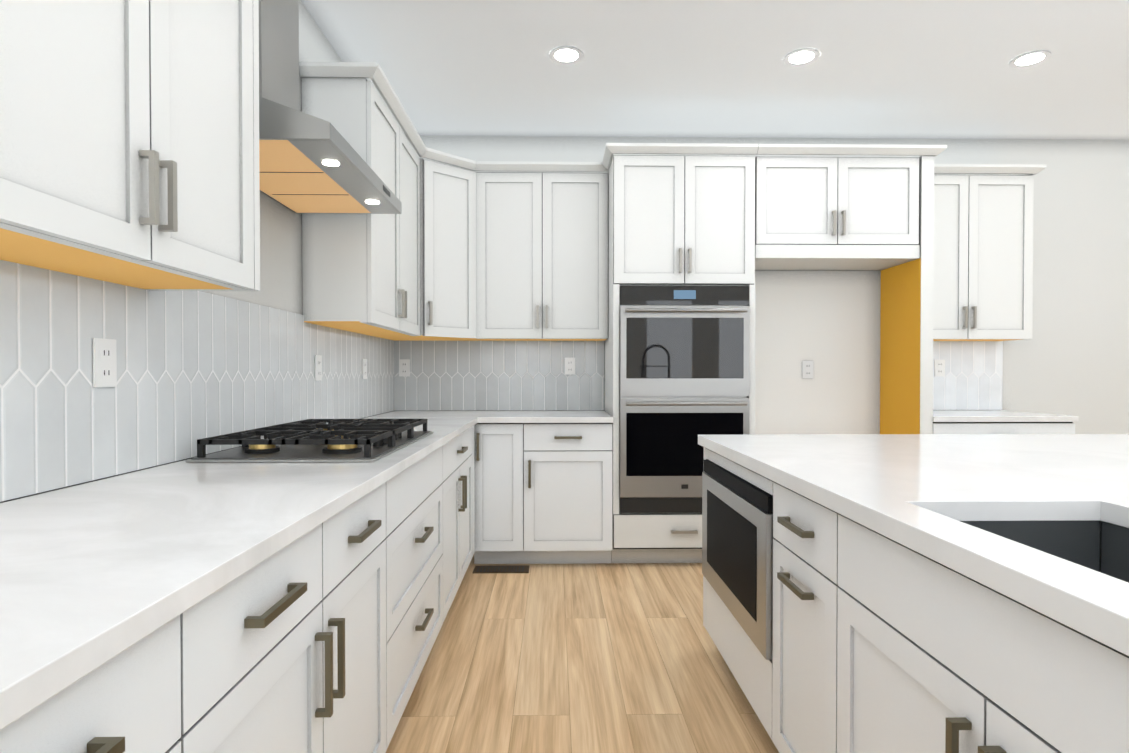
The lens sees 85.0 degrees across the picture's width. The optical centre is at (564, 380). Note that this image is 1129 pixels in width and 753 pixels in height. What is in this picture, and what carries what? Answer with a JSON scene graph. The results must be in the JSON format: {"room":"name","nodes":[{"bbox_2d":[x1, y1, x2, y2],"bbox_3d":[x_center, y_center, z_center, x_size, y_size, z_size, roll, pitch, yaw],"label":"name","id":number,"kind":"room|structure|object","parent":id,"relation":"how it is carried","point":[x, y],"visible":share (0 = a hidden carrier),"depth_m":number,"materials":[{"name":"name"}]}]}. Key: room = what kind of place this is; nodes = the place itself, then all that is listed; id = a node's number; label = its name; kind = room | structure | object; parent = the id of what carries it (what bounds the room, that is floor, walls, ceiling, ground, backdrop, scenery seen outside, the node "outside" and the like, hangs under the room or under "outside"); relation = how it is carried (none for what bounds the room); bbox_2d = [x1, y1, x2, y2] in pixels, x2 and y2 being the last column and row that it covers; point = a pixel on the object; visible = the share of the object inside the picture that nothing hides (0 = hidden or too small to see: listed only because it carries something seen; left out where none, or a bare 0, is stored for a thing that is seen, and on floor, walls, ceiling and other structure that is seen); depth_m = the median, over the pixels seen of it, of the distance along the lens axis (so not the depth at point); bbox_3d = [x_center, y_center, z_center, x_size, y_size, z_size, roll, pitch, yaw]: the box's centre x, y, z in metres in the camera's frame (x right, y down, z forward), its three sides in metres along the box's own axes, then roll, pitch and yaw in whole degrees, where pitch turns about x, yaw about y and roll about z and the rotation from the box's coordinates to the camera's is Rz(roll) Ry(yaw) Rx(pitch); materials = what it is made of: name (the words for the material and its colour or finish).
{"room":"kitchen","nodes":[
{"label":"kitchen","id":0,"kind":"room"},
{"bbox_2d":[0,0,391,502],"bbox_3d":[-1.156,-0.241,0.514,0.100,2.760,7.370,0,1,-1],"label":"wall","id":1,"kind":"structure","parent":0,"point":[280,256],"depth_m":2.50,"materials":[{"name":"paint"}]},
{"bbox_2d":[0,52,3,223],"bbox_3d":[-0.953,-0.782,0.371,0.298,1.099,0.961,0,1,-1],"label":"upper cabinet","id":2,"kind":"object","parent":1,"relation":"attached to","point":[1,53],"depth_m":0.90,"materials":[{"name":"paint"}]},
{"bbox_2d":[0,0,259,290],"bbox_3d":[-0.967,-0.791,1.196,0.298,1.099,0.931,0,1,-1],"label":"upper cabinet","id":3,"kind":"object","parent":1,"relation":"attached to","point":[129,142],"depth_m":1.19,"materials":[{"name":"paint"}]},
{"bbox_2d":[0,260,393,501],"bbox_3d":[-1.117,-0.016,1.412,0.008,0.506,5.560,0,1,-1],"label":"backsplash","id":4,"kind":"structure","parent":1,"relation":"attached to","point":[193,367],"depth_m":1.65,"materials":[{"name":"tile"}]},
{"bbox_2d":[93,338,116,386],"bbox_3d":[-1.109,-0.042,1.487,0.007,0.116,0.072,0,1,-1],"label":"electrical outlet","id":5,"kind":"object","parent":4,"relation":"attached to","point":[104,363],"visible":1,"depth_m":1.48,"materials":[{"name":"white plastic"}]},
{"bbox_2d":[315,355,321,380],"bbox_3d":[-1.131,-0.057,2.832,0.007,0.116,0.072,0,1,-1],"label":"electrical outlet","id":6,"kind":"object","parent":4,"relation":"attached to","point":[318,367],"visible":1,"depth_m":2.82,"materials":[{"name":"white plastic"}]},
{"bbox_2d":[362,359,366,378],"bbox_3d":[-1.142,-0.064,3.522,0.007,0.116,0.072,0,1,-1],"label":"electrical outlet","id":7,"kind":"object","parent":4,"relation":"attached to","point":[364,368],"visible":0.98,"depth_m":3.51,"materials":[{"name":"white plastic"}]},
{"bbox_2d":[259,0,401,213],"bbox_3d":[-0.908,-1.168,2.188,0.448,0.939,0.837,0,1,-1],"label":"range hood","id":8,"kind":"object","parent":1,"relation":"attached to","point":[308,163],"visible":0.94,"depth_m":2.12,"materials":[{"name":"silver metal"}]},
{"bbox_2d":[299,62,418,337],"bbox_3d":[-0.999,-0.812,3.171,0.298,1.099,0.989,0,1,-1],"label":"upper cabinet","id":9,"kind":"object","parent":1,"relation":"attached to","point":[360,272],"depth_m":2.68,"materials":[{"name":"paint"}]},
{"bbox_2d":[386,555,778,752],"bbox_3d":[2.468,1.188,0.589,7.349,0.100,7.570,0,1,-1],"label":"floor","id":10,"kind":"structure","parent":0,"point":[589,658],"depth_m":2.36,"materials":[{"name":"brown wood"}]},
{"bbox_2d":[0,587,227,752],"bbox_3d":[-0.788,0.710,0.540,0.632,0.858,0.571,0,1,-1],"label":"base cabinet","id":11,"kind":"object","parent":10,"relation":"on","point":[167,692],"depth_m":0.71,"materials":[{"name":"paint"}]},
{"bbox_2d":[224,478,391,752],"bbox_3d":[-0.799,0.702,1.200,0.632,0.858,0.991,0,1,-1],"label":"base cabinet","id":12,"kind":"object","parent":10,"relation":"on","point":[321,637],"depth_m":1.20,"materials":[{"name":"paint"}]},
{"bbox_2d":[392,442,447,736],"bbox_3d":[-0.814,0.692,2.125,0.632,0.858,0.980,0,1,-1],"label":"base cabinet","id":13,"kind":"object","parent":10,"relation":"on","point":[420,491],"depth_m":2.09,"materials":[{"name":"paint"}]},
{"bbox_2d":[448,426,474,610],"bbox_3d":[-0.829,0.682,3.010,0.632,0.858,0.910,0,1,-1],"label":"base cabinet","id":14,"kind":"object","parent":10,"relation":"on","point":[461,449],"depth_m":3.01,"materials":[{"name":"paint"}]},
{"bbox_2d":[0,411,483,729],"bbox_3d":[-0.781,0.255,1.421,0.660,0.032,5.560,0,1,-1],"label":"countertop","id":15,"kind":"structure","parent":14,"relation":"on","point":[94,575],"depth_m":0.93,"materials":[{"name":"white stone"}]},
{"bbox_2d":[185,419,432,461],"bbox_3d":[-0.817,0.198,2.182,0.534,0.062,0.856,0,1,-1],"label":"gas cooktop","id":16,"kind":"object","parent":15,"relation":"in","point":[342,440],"visible":1,"depth_m":1.90,"materials":[{"name":"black metal"}]},
{"bbox_2d":[473,565,528,572],"bbox_3d":[-0.367,1.103,3.592,0.320,0.004,0.130,0,1,-1],"label":"floor vent","id":17,"kind":"object","parent":10,"relation":"in","point":[505,569],"visible":1,"depth_m":3.58,"materials":[{"name":"brown metal"}]},
{"bbox_2d":[474,423,612,563],"bbox_3d":[-0.133,0.673,3.900,0.824,0.858,0.648,0,1,-1],"label":"base cabinet","id":18,"kind":"object","parent":10,"relation":"on","point":[543,493],"visible":0.94,"depth_m":3.61,"materials":[{"name":"paint"}]},
{"bbox_2d":[480,411,612,422],"bbox_3d":[-0.106,0.228,3.891,0.770,0.032,0.641,0,1,-1],"label":"countertop","id":19,"kind":"structure","parent":18,"relation":"on","point":[489,416],"depth_m":3.58,"materials":[{"name":"white stone"}]},
{"bbox_2d":[602,143,758,562],"bbox_3d":[0.676,-0.134,3.897,0.881,2.472,0.663,0,1,-1],"label":"tall cabinet","id":20,"kind":"object","parent":10,"relation":"on","point":[681,220],"visible":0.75,"depth_m":3.61,"materials":[{"name":"paint"}]},
{"bbox_2d":[619,286,749,512],"bbox_3d":[0.699,0.111,3.857,0.756,1.329,0.633,0,1,-1],"label":"double wall oven","id":21,"kind":"object","parent":20,"relation":"in","point":[683,367],"visible":0.9,"depth_m":3.60,"materials":[{"name":"silver metal"}]},
{"bbox_2d":[703,575,766,724],"bbox_3d":[0.872,0.959,2.146,0.580,0.323,0.790,0,1,-1],"label":"base cabinet","id":22,"kind":"object","parent":10,"relation":"on","point":[746,663],"depth_m":2.07,"materials":[{"name":"paint"}]},
{"bbox_2d":[755,144,946,433],"bbox_3d":[1.668,-0.135,3.913,1.098,2.472,0.663,0,1,-1],"label":"tall cabinet","id":23,"kind":"object","parent":10,"relation":"on","point":[844,213],"visible":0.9,"depth_m":3.63,"materials":[{"name":"paint"}]},
{"bbox_2d":[763,478,1100,752],"bbox_3d":[1.959,0.703,1.537,2.734,0.848,0.458,0,1,-1],"label":"base cabinet","id":24,"kind":"object","parent":10,"relation":"on","point":[834,575],"depth_m":1.36,"materials":[{"name":"paint"}]},
{"bbox_2d":[702,460,774,659],"bbox_3d":[0.806,0.558,2.126,0.486,0.463,0.754,0,1,-1],"label":"microwave","id":25,"kind":"object","parent":24,"relation":"in","point":[737,542],"visible":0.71,"depth_m":1.98,"materials":[{"name":"silver metal"}]},
{"bbox_2d":[698,434,1128,655],"bbox_3d":[1.977,0.361,0.737,2.785,0.230,3.700,0,1,-1],"label":"countertop","id":26,"kind":"structure","parent":24,"relation":"on","point":[1018,517],"depth_m":1.25,"materials":[{"name":"stone"}]},
{"bbox_2d":[847,627,1128,752],"bbox_3d":[0.870,0.834,0.893,0.535,0.600,1.038,0,1,-1],"label":"base cabinet","id":27,"kind":"object","parent":10,"relation":"on","point":[882,644],"depth_m":0.88,"materials":[{"name":"paint"}]},
{"bbox_2d":[933,422,1074,433],"bbox_3d":[2.600,0.672,3.945,0.854,0.858,0.648,0,1,-1],"label":"base cabinet","id":28,"kind":"object","parent":10,"relation":"on","point":[1003,427],"depth_m":3.65,"materials":[{"name":"paint"}]},
{"bbox_2d":[933,410,1078,421],"bbox_3d":[2.605,0.227,3.946,0.864,0.032,0.620,0,1,-1],"label":"countertop","id":29,"kind":"structure","parent":28,"relation":"on","point":[975,416],"depth_m":3.64,"materials":[{"name":"white stone"}]},
{"bbox_2d":[301,0,1128,139],"bbox_3d":[2.468,-1.672,0.557,7.349,0.100,7.570,0,1,-1],"label":"ceiling","id":30,"kind":"structure","parent":0,"point":[909,69],"depth_m":3.24,"materials":[{"name":"paint"}]},
{"bbox_2d":[550,47,582,63],"bbox_3d":[0.010,-1.646,3.123,0.170,0.004,0.170,0,1,-1],"label":"recessed light","id":31,"kind":"object","parent":30,"relation":"in","point":[566,55],"visible":1,"depth_m":3.12,"materials":[{"name":"white"}]},
{"bbox_2d":[784,49,819,65],"bbox_3d":[1.210,-1.646,3.143,0.170,0.004,0.170,0,1,-1],"label":"recessed light","id":32,"kind":"object","parent":30,"relation":"in","point":[802,57],"visible":1,"depth_m":3.14,"materials":[{"name":"white"}]},
{"bbox_2d":[1010,51,1050,67],"bbox_3d":[2.390,-1.646,3.162,0.170,0.004,0.170,0,1,-1],"label":"recessed light","id":33,"kind":"object","parent":30,"relation":"in","point":[1029,59],"visible":1,"depth_m":3.16,"materials":[{"name":"white"}]},
{"bbox_2d":[394,136,1128,433],"bbox_3d":[2.407,-0.283,4.307,7.349,2.760,0.100,0,1,-1],"label":"wall","id":34,"kind":"structure","parent":0,"point":[1070,357],"depth_m":4.27,"materials":[{"name":"paint"}]},
{"bbox_2d":[384,142,486,340],"bbox_3d":[-0.830,-0.820,3.902,0.659,1.099,0.589,0,1,-1],"label":"upper cabinet","id":35,"kind":"object","parent":34,"relation":"attached to","point":[451,253],"depth_m":3.79,"materials":[{"name":"paint"}]},
{"bbox_2d":[423,338,486,340],"bbox_3d":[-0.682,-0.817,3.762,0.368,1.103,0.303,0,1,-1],"label":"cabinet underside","id":36,"kind":"object","parent":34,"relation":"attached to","point":[424,339],"depth_m":4.06,"materials":[{"name":"paint"}]},
{"bbox_2d":[394,341,603,409],"bbox_3d":[-0.447,-0.047,4.209,1.440,0.506,0.008,0,1,-1],"label":"backsplash","id":37,"kind":"structure","parent":34,"relation":"attached to","point":[487,375],"depth_m":4.21,"materials":[{"name":"tile"}]},
{"bbox_2d":[399,359,409,375],"bbox_3d":[-1.089,-0.084,4.189,0.072,0.116,0.007,0,1,-1],"label":"electrical outlet","id":38,"kind":"object","parent":37,"relation":"attached to","point":[404,367],"visible":1,"depth_m":4.19,"materials":[{"name":"white plastic"}]},
{"bbox_2d":[565,358,574,374],"bbox_3d":[0.038,-0.097,4.207,0.072,0.116,0.007,0,1,-1],"label":"electrical outlet","id":39,"kind":"object","parent":37,"relation":"attached to","point":[569,366],"visible":1,"depth_m":4.21,"materials":[{"name":"white plastic"}]},
{"bbox_2d":[487,166,608,340],"bbox_3d":[-0.166,-0.798,4.039,0.885,1.052,0.339,0,1,-1],"label":"upper cabinet","id":40,"kind":"object","parent":34,"relation":"attached to","point":[547,233],"depth_m":3.92,"materials":[{"name":"paint"}]},
{"bbox_2d":[933,341,1002,409],"bbox_3d":[2.600,-0.047,4.259,0.864,0.506,0.008,0,1,-1],"label":"backsplash","id":41,"kind":"structure","parent":34,"relation":"attached to","point":[972,379],"depth_m":4.26,"materials":[{"name":"tile"}]},
{"bbox_2d":[934,360,944,375],"bbox_3d":[2.589,-0.084,4.249,0.072,0.116,0.007,0,1,-1],"label":"outlet","id":42,"kind":"object","parent":41,"relation":"attached to","point":[939,367],"visible":1,"depth_m":4.25,"materials":[{"name":"white plastic"}]},
{"bbox_2d":[933,164,1046,340],"bbox_3d":[2.615,-0.820,4.081,0.889,1.105,0.343,0,1,-1],"label":"wall cabinet","id":43,"kind":"object","parent":34,"relation":"attached to","point":[983,257],"visible":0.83,"depth_m":3.96,"materials":[{"name":"paint"}]},
{"bbox_2d":[755,271,880,434],"bbox_3d":[1.601,0.188,4.159,0.972,1.822,0.180,0,1,-1],"label":"wall","id":44,"kind":"structure","parent":0,"point":[827,323],"depth_m":4.07,"materials":[{"name":"paint"}]},
{"bbox_2d":[802,361,812,377],"bbox_3d":[1.605,-0.070,4.061,0.072,0.116,0.007,0,1,-1],"label":"outlet","id":45,"kind":"object","parent":44,"relation":"attached to","point":[807,369],"visible":1,"depth_m":4.06,"materials":[{"name":"white plastic"}]}
]}

